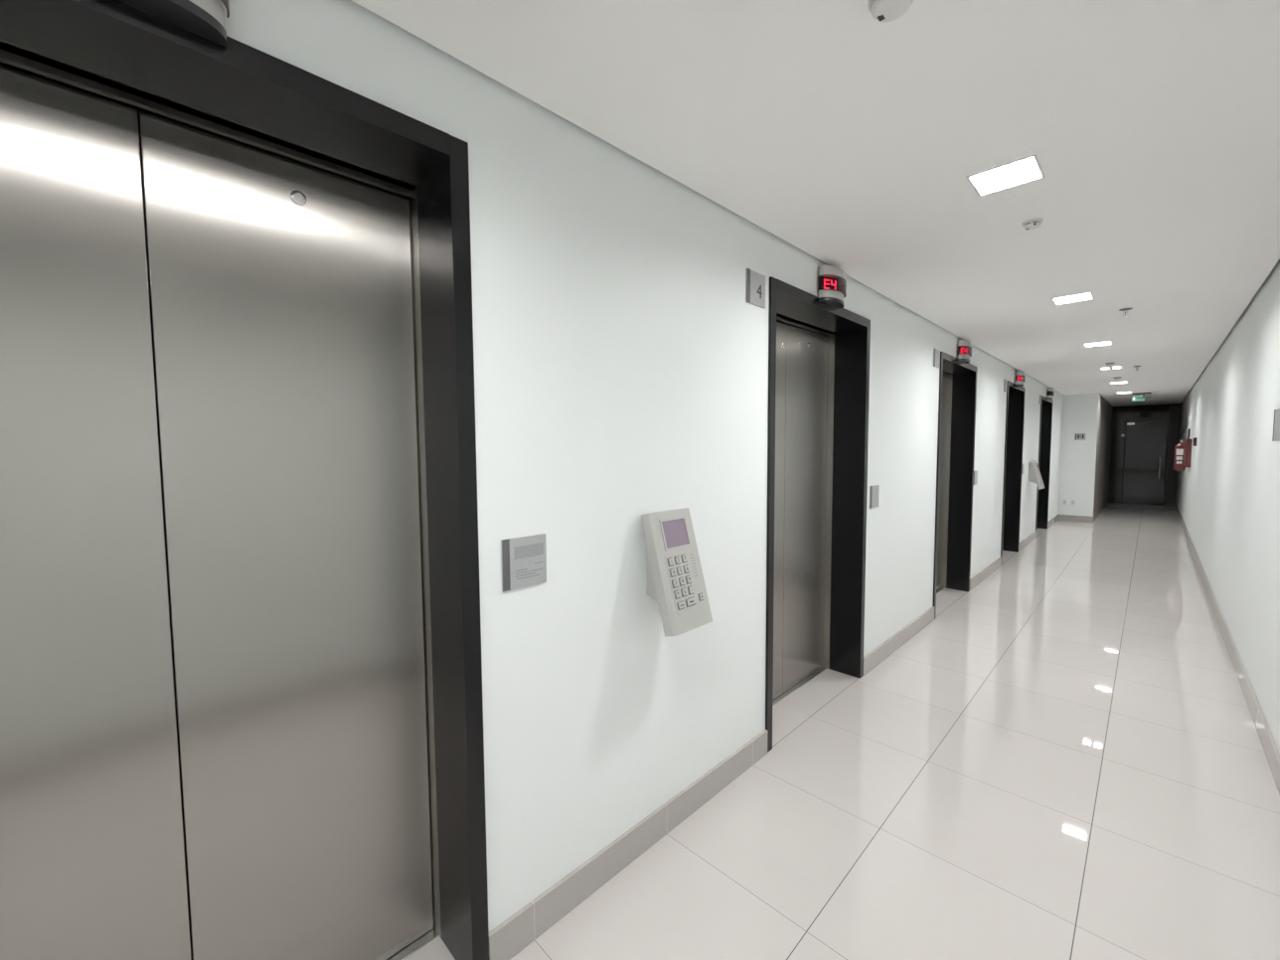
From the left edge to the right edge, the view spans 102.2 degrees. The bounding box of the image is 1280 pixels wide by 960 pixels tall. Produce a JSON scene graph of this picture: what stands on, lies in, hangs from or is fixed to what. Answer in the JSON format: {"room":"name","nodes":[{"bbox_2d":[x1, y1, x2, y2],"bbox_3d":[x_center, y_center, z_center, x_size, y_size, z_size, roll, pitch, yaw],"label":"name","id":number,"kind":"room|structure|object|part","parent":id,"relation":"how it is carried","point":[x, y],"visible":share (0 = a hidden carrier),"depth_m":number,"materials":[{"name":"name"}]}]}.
{"room":"lobby","nodes":[
{"label":"lobby","id":0,"kind":"room"},
{"bbox_2d":[218,0,1063,932],"bbox_3d":[1.638,-0.021,3.720,0.308,2.560,18.780,3,5,45],"label":"wall","id":1,"kind":"structure","parent":0,"point":[620,355],"depth_m":1.75,"materials":[{"name":"white paint"}]},
{"bbox_2d":[117,0,229,46],"bbox_3d":[-0.845,-0.909,0.868,0.078,0.182,0.250,3,5,45],"label":"indicator","id":2,"kind":"object","parent":1,"relation":"attached to","point":[203,18],"visible":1,"depth_m":0.92,"materials":[{"name":"silver metal"}]},
{"bbox_2d":[0,0,488,959],"bbox_3d":[-1.068,0.290,1.171,0.570,2.290,1.220,3,5,45],"label":"door","id":3,"kind":"structure","parent":1,"relation":"in","point":[241,702],"depth_m":1.20,"materials":[{"name":"silver metal"}]},
{"bbox_3d":[-1.035,1.431,1.217,0.061,0.006,1.120,3,5,45],"label":"sill","id":4,"kind":"part","parent":3,"relation":"part of","materials":[{"name":"silver metal"}]},
{"bbox_2d":[500,533,546,591],"bbox_3d":[-0.337,0.239,1.512,0.008,0.147,0.149,3,5,45],"label":"plate","id":5,"kind":"object","parent":1,"relation":"attached to","point":[524,559],"visible":1,"depth_m":1.51,"materials":[{"name":"metal"}]},
{"bbox_3d":[-0.325,0.208,1.520,0.001,0.036,0.100,3,5,45],"label":"engraved panel","id":6,"kind":"part","parent":5,"relation":"part of","materials":[{"name":"silver metal"}]},
{"bbox_2d":[515,561,543,579],"bbox_3d":[-0.325,0.267,1.523,0.001,0.039,0.095,3,5,45],"label":"print","id":7,"kind":"object","parent":5,"relation":"attached to","point":[524,569],"depth_m":1.52,"materials":[{"name":"grey"}]},
{"bbox_2d":[488,729,767,959],"bbox_3d":[0.094,1.319,2.003,0.015,0.118,1.494,3,5,45],"label":"baseboard","id":8,"kind":"structure","parent":1,"relation":"attached to","point":[518,931],"depth_m":1.80,"materials":[{"name":"tile"}]},
{"bbox_2d":[640,507,712,636],"bbox_3d":[0.133,0.322,1.873,0.176,0.424,0.215,3,5,45],"label":"terminal","id":9,"kind":"object","parent":1,"relation":"attached to","point":[675,579],"visible":1,"depth_m":1.83,"materials":[{"name":"white plastic"}]},
{"bbox_2d":[745,268,765,308],"bbox_3d":[0.521,-0.859,2.319,0.008,0.145,0.152,3,5,45],"label":"number sign","id":10,"kind":"object","parent":1,"relation":"attached to","point":[755,281],"visible":1,"depth_m":2.31,"materials":[{"name":"metal"}]},
{"bbox_2d":[765,276,870,752],"bbox_3d":[0.832,0.159,3.084,0.570,2.290,1.190,3,5,45],"label":"door","id":11,"kind":"structure","parent":1,"relation":"in","point":[819,352],"depth_m":3.26,"materials":[{"name":"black metal"}]},
{"bbox_3d":[0.865,1.300,3.130,0.061,0.006,1.090,3,5,45],"label":"sill","id":12,"kind":"part","parent":11,"relation":"part of","materials":[{"name":"silver metal"}]},
{"bbox_2d":[817,265,846,309],"bbox_3d":[1.054,-1.040,2.780,0.078,0.182,0.250,3,5,45],"label":"indicator","id":13,"kind":"object","parent":1,"relation":"attached to","point":[832,283],"visible":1,"depth_m":2.72,"materials":[{"name":"silver metal"}]},
{"bbox_2d":[869,484,879,508],"bbox_3d":[1.549,0.109,3.411,0.008,0.147,0.149,3,5,45],"label":"plate","id":14,"kind":"object","parent":1,"relation":"attached to","point":[874,490],"visible":1,"depth_m":3.40,"materials":[{"name":"metal"}]},
{"bbox_2d":[863,606,934,675],"bbox_3d":[1.996,1.187,3.918,0.015,0.118,1.531,3,5,45],"label":"baseboard","id":15,"kind":"structure","parent":1,"relation":"attached to","point":[881,652],"depth_m":3.80,"materials":[{"name":"ceramic"}]},
{"bbox_2d":[933,348,940,368],"bbox_3d":[2.443,-1.001,4.253,0.008,0.145,0.152,3,5,45],"label":"number sign","id":16,"kind":"object","parent":1,"relation":"attached to","point":[935,352],"visible":1,"depth_m":4.24,"materials":[{"name":"metal"}]},
{"bbox_2d":[932,351,976,619],"bbox_3d":[2.767,0.025,5.032,0.570,2.290,1.246,3,5,45],"label":"door","id":17,"kind":"structure","parent":1,"relation":"in","point":[957,380],"depth_m":5.31,"materials":[{"name":"black metal"}]},
{"bbox_2d":[958,339,971,363],"bbox_3d":[2.990,-1.174,4.728,0.078,0.182,0.250,3,5,45],"label":"indicator","id":18,"kind":"object","parent":1,"relation":"attached to","point":[964,347],"visible":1,"depth_m":4.66,"materials":[{"name":"silver metal"}]},
{"bbox_2d":[973,470,977,484],"bbox_3d":[3.486,-0.025,5.362,0.008,0.147,0.149,3,5,45],"label":"plate","id":19,"kind":"object","parent":1,"relation":"attached to","point":[975,471],"visible":0.96,"depth_m":5.36,"materials":[{"name":"metal"}]},
{"bbox_2d":[969,556,1001,590],"bbox_3d":[3.964,1.051,5.899,0.015,0.118,1.569,3,5,45],"label":"baseboard","id":20,"kind":"structure","parent":1,"relation":"attached to","point":[984,573],"depth_m":5.81,"materials":[{"name":"ceramic"}]},
{"bbox_2d":[1003,379,1007,392],"bbox_3d":[4.433,-1.139,6.256,0.008,0.145,0.152,3,5,45],"label":"number sign","id":21,"kind":"object","parent":1,"relation":"attached to","point":[1006,381],"visible":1,"depth_m":6.23,"materials":[{"name":"metal"}]},
{"bbox_2d":[1000,380,1025,564],"bbox_3d":[4.729,-0.111,7.007,0.570,2.290,1.190,3,5,45],"label":"door","id":22,"kind":"structure","parent":1,"relation":"in","point":[1015,407],"depth_m":7.24,"materials":[{"name":"black metal"}]},
{"bbox_2d":[1015,371,1025,387],"bbox_3d":[4.951,-1.310,6.703,0.078,0.182,0.250,3,5,45],"label":"indicator","id":23,"kind":"object","parent":1,"relation":"attached to","point":[1020,376],"visible":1,"depth_m":6.64,"materials":[{"name":"silver metal"}]},
{"bbox_2d":[1018,530,1036,551],"bbox_3d":[5.881,0.919,7.830,0.015,0.118,1.498,3,5,45],"label":"baseboard","id":24,"kind":"structure","parent":1,"relation":"attached to","point":[1032,537],"depth_m":7.75,"materials":[{"name":"ceramic"}]},
{"bbox_2d":[1028,460,1044,489],"bbox_3d":[5.920,-0.078,7.700,0.176,0.424,0.215,3,5,45],"label":"terminal","id":25,"kind":"object","parent":1,"relation":"attached to","point":[1035,476],"visible":1,"depth_m":7.64,"materials":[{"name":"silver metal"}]},
{"bbox_2d":[1035,395,1052,530],"bbox_3d":[6.658,-0.244,8.949,0.570,2.290,1.295,3,5,45],"label":"door","id":26,"kind":"structure","parent":1,"relation":"in","point":[1045,418],"depth_m":9.21,"materials":[{"name":"black metal"}]},
{"bbox_2d":[1046,387,1054,399],"bbox_3d":[6.881,-1.443,8.646,0.078,0.182,0.250,3,5,45],"label":"indicator","id":27,"kind":"object","parent":1,"relation":"attached to","point":[1049,394],"visible":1,"depth_m":8.58,"materials":[{"name":"silver metal"}]},
{"bbox_2d":[1047,514,1058,528],"bbox_3d":[7.845,0.783,9.807,0.015,0.118,1.492,3,5,45],"label":"baseboard","id":28,"kind":"structure","parent":1,"relation":"attached to","point":[1053,520],"depth_m":9.74,"materials":[{"name":"ceramic"}]},
{"bbox_2d":[351,0,1279,406],"bbox_3d":[4.059,-1.311,4.628,1.721,0.030,23.600,3,5,45],"label":"ceiling","id":29,"kind":"structure","parent":0,"point":[852,138],"depth_m":1.63,"materials":[{"name":"white paint"}]},
{"bbox_2d":[867,0,913,21],"bbox_3d":[0.547,-1.036,1.119,0.098,0.038,0.098,3,5,45],"label":"smoke detector","id":30,"kind":"object","parent":29,"relation":"attached to","point":[880,10],"visible":1,"depth_m":1.12,"materials":[{"name":"white plastic"}]},
{"bbox_2d":[965,154,1045,196],"bbox_3d":[1.336,-1.130,1.884,0.206,0.051,0.206,3,5,45],"label":"ceiling lamp","id":31,"kind":"object","parent":29,"relation":"attached to","point":[1028,169],"visible":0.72,"depth_m":1.93,"materials":[{"name":"white plastic"}]},
{"bbox_3d":[1.302,-1.149,1.916,0.088,0.003,0.183,3,5,45],"label":"lamp glass","id":32,"kind":"part","parent":31,"relation":"part of","materials":[{"name":"white glass"}]},
{"bbox_3d":[1.369,-1.145,1.849,0.088,0.003,0.183,3,5,45],"label":"lamp glass","id":33,"kind":"part","parent":31,"relation":"part of","materials":[{"name":"white glass"}]},
{"bbox_2d":[1022,217,1043,230],"bbox_3d":[1.723,-1.120,2.266,0.072,0.028,0.072,3,5,45],"label":"smoke detector","id":34,"kind":"object","parent":29,"relation":"attached to","point":[1032,224],"visible":1,"depth_m":2.25,"materials":[{"name":"white plastic"}]},
{"bbox_2d":[1051,292,1094,305],"bbox_3d":[2.898,-1.238,3.457,0.206,0.051,0.206,3,5,45],"label":"ceiling lamp","id":35,"kind":"object","parent":29,"relation":"attached to","point":[1083,296],"visible":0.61,"depth_m":3.51,"materials":[{"name":"white plastic"}]},
{"bbox_2d":[1083,340,1113,347],"bbox_3d":[4.461,-1.346,5.030,0.206,0.051,0.206,3,5,45],"label":"ceiling lamp","id":36,"kind":"object","parent":29,"relation":"attached to","point":[1109,342],"visible":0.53,"depth_m":5.08,"materials":[{"name":"white plastic"}]},
{"bbox_2d":[1099,366,1121,369],"bbox_3d":[6.024,-1.454,6.603,0.206,0.051,0.206,3,5,45],"label":"ceiling lamp","id":37,"kind":"object","parent":29,"relation":"attached to","point":[1111,367],"visible":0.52,"depth_m":6.63,"materials":[{"name":"white plastic"}]},
{"bbox_2d":[1119,308,1132,317],"bbox_3d":[3.516,-1.210,3.737,0.072,0.055,0.072,3,5,45],"label":"sprinkler","id":38,"kind":"object","parent":29,"relation":"attached to","point":[1125,310],"visible":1,"depth_m":3.73,"materials":[{"name":"grey metal"}]},
{"bbox_2d":[1131,392,1151,401],"bbox_3d":[9.520,-1.578,9.797,0.260,0.150,0.024,3,5,45],"label":"exit sign","id":39,"kind":"object","parent":29,"relation":"hanging from","point":[1138,397],"visible":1,"depth_m":9.81,"materials":[{"name":"green plastic"}]},
{"bbox_3d":[9.487,-1.568,9.824,0.175,0.124,0.002,3,5,45],"label":"green panel","id":40,"kind":"part","parent":39,"relation":"part of","materials":[{"name":"green plastic"}]},
{"bbox_2d":[405,496,1279,959],"bbox_3d":[4.952,1.155,5.885,2.663,0.100,26.800,3,5,45],"label":"floor","id":41,"kind":"structure","parent":0,"point":[1068,761],"depth_m":2.15,"materials":[{"name":"tile"}]},
{"bbox_2d":[1057,393,1099,516],"bbox_3d":[8.439,-0.428,10.192,0.839,2.480,0.006,3,5,45],"label":"wall","id":42,"kind":"structure","parent":0,"point":[1079,411],"depth_m":10.07,"materials":[{"name":"white paint"}]},
{"bbox_2d":[1058,514,1093,522],"bbox_3d":[8.550,0.757,10.150,0.531,0.118,0.012,3,5,45],"label":"baseboard","id":43,"kind":"structure","parent":42,"relation":"attached to","point":[1084,519],"depth_m":10.14,"materials":[{"name":"ceramic"}]},
{"bbox_2d":[1074,433,1085,440],"bbox_3d":[8.556,-0.842,10.036,0.156,0.125,0.010,3,5,45],"label":"sign","id":44,"kind":"object","parent":42,"relation":"attached to","point":[1078,436],"visible":1,"depth_m":10.04,"materials":[{"name":"metal"}]},
{"bbox_2d":[1092,394,1113,522],"bbox_3d":[11.436,-0.605,12.720,0.150,2.480,7.814,3,5,45],"label":"wall","id":45,"kind":"structure","parent":0,"point":[1104,420],"depth_m":11.24,"materials":[{"name":"grey paint"}]},
{"bbox_2d":[1108,403,1181,505],"bbox_3d":[12.566,-0.622,12.884,1.224,2.480,0.050,3,5,45],"label":"door frame","id":46,"kind":"structure","parent":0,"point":[1171,412],"depth_m":12.89,"materials":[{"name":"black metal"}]},
{"bbox_3d":[12.224,-0.646,13.223,0.261,2.410,0.012,3,5,45],"label":"pane","id":47,"kind":"part","parent":46,"relation":"part of","materials":[{"name":"clear glass"}]},
{"bbox_2d":[1122,421,1167,504],"bbox_3d":[12.565,-0.414,12.853,0.712,2.044,0.090,3,5,45],"label":"door","id":48,"kind":"structure","parent":46,"relation":"attached to","point":[1145,457],"depth_m":12.86,"materials":[{"name":"black metal"}]},
{"bbox_3d":[12.735,-0.298,12.653,0.033,0.540,0.034,3,5,45],"label":"bar handle","id":49,"kind":"part","parent":48,"relation":"part of","materials":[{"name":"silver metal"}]},
{"bbox_3d":[12.580,-1.644,12.800,0.760,0.370,0.012,3,5,45],"label":"transom pane","id":50,"kind":"part","parent":46,"relation":"part of","materials":[{"name":"clear glass"}]},
{"bbox_3d":[12.924,-0.608,12.530,0.189,2.410,0.012,3,5,45],"label":"wood pane","id":51,"kind":"part","parent":46,"relation":"part of","materials":[{"name":"grey"}]},
{"bbox_2d":[1175,259,1279,752],"bbox_3d":[5.800,-0.134,5.096,0.150,2.560,26.600,3,5,45],"label":"wall","id":52,"kind":"structure","parent":0,"point":[1227,500],"depth_m":3.56,"materials":[{"name":"white paint"}]},
{"bbox_2d":[1173,426,1190,470],"bbox_3d":[9.685,-0.561,9.216,0.190,0.770,0.331,3,5,45],"label":"fire extinguisher","id":53,"kind":"object","parent":52,"relation":"attached to","point":[1180,447],"visible":0.77,"depth_m":9.23,"materials":[{"name":"red paint"}]},
{"bbox_2d":[1183,439,1192,467],"bbox_3d":[9.328,-0.462,8.794,0.062,0.470,0.800,3,5,45],"label":"sign","id":54,"kind":"object","parent":52,"relation":"attached to","point":[1188,442],"visible":0.98,"depth_m":8.52,"materials":[{"name":"red paint"}]},
{"bbox_2d":[1192,437,1197,446],"bbox_3d":[8.196,-0.565,7.625,0.036,0.125,0.090,3,5,45],"label":"card reader","id":55,"kind":"object","parent":52,"relation":"attached to","point":[1195,438],"visible":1,"depth_m":7.59,"materials":[{"name":"black plastic"}]},
{"bbox_2d":[1174,501,1279,794],"bbox_3d":[4.694,1.154,4.166,0.014,0.118,23.600,3,5,45],"label":"baseboard","id":56,"kind":"structure","parent":52,"relation":"attached to","point":[1271,751],"depth_m":3.10,"materials":[{"name":"tile"}]},
{"bbox_2d":[1272,408,1279,441],"bbox_3d":[3.280,-0.284,2.653,0.008,0.165,0.235,3,5,45],"label":"sign","id":57,"kind":"object","parent":52,"relation":"attached to","point":[1276,424],"visible":1,"depth_m":2.67,"materials":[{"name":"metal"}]}
]}

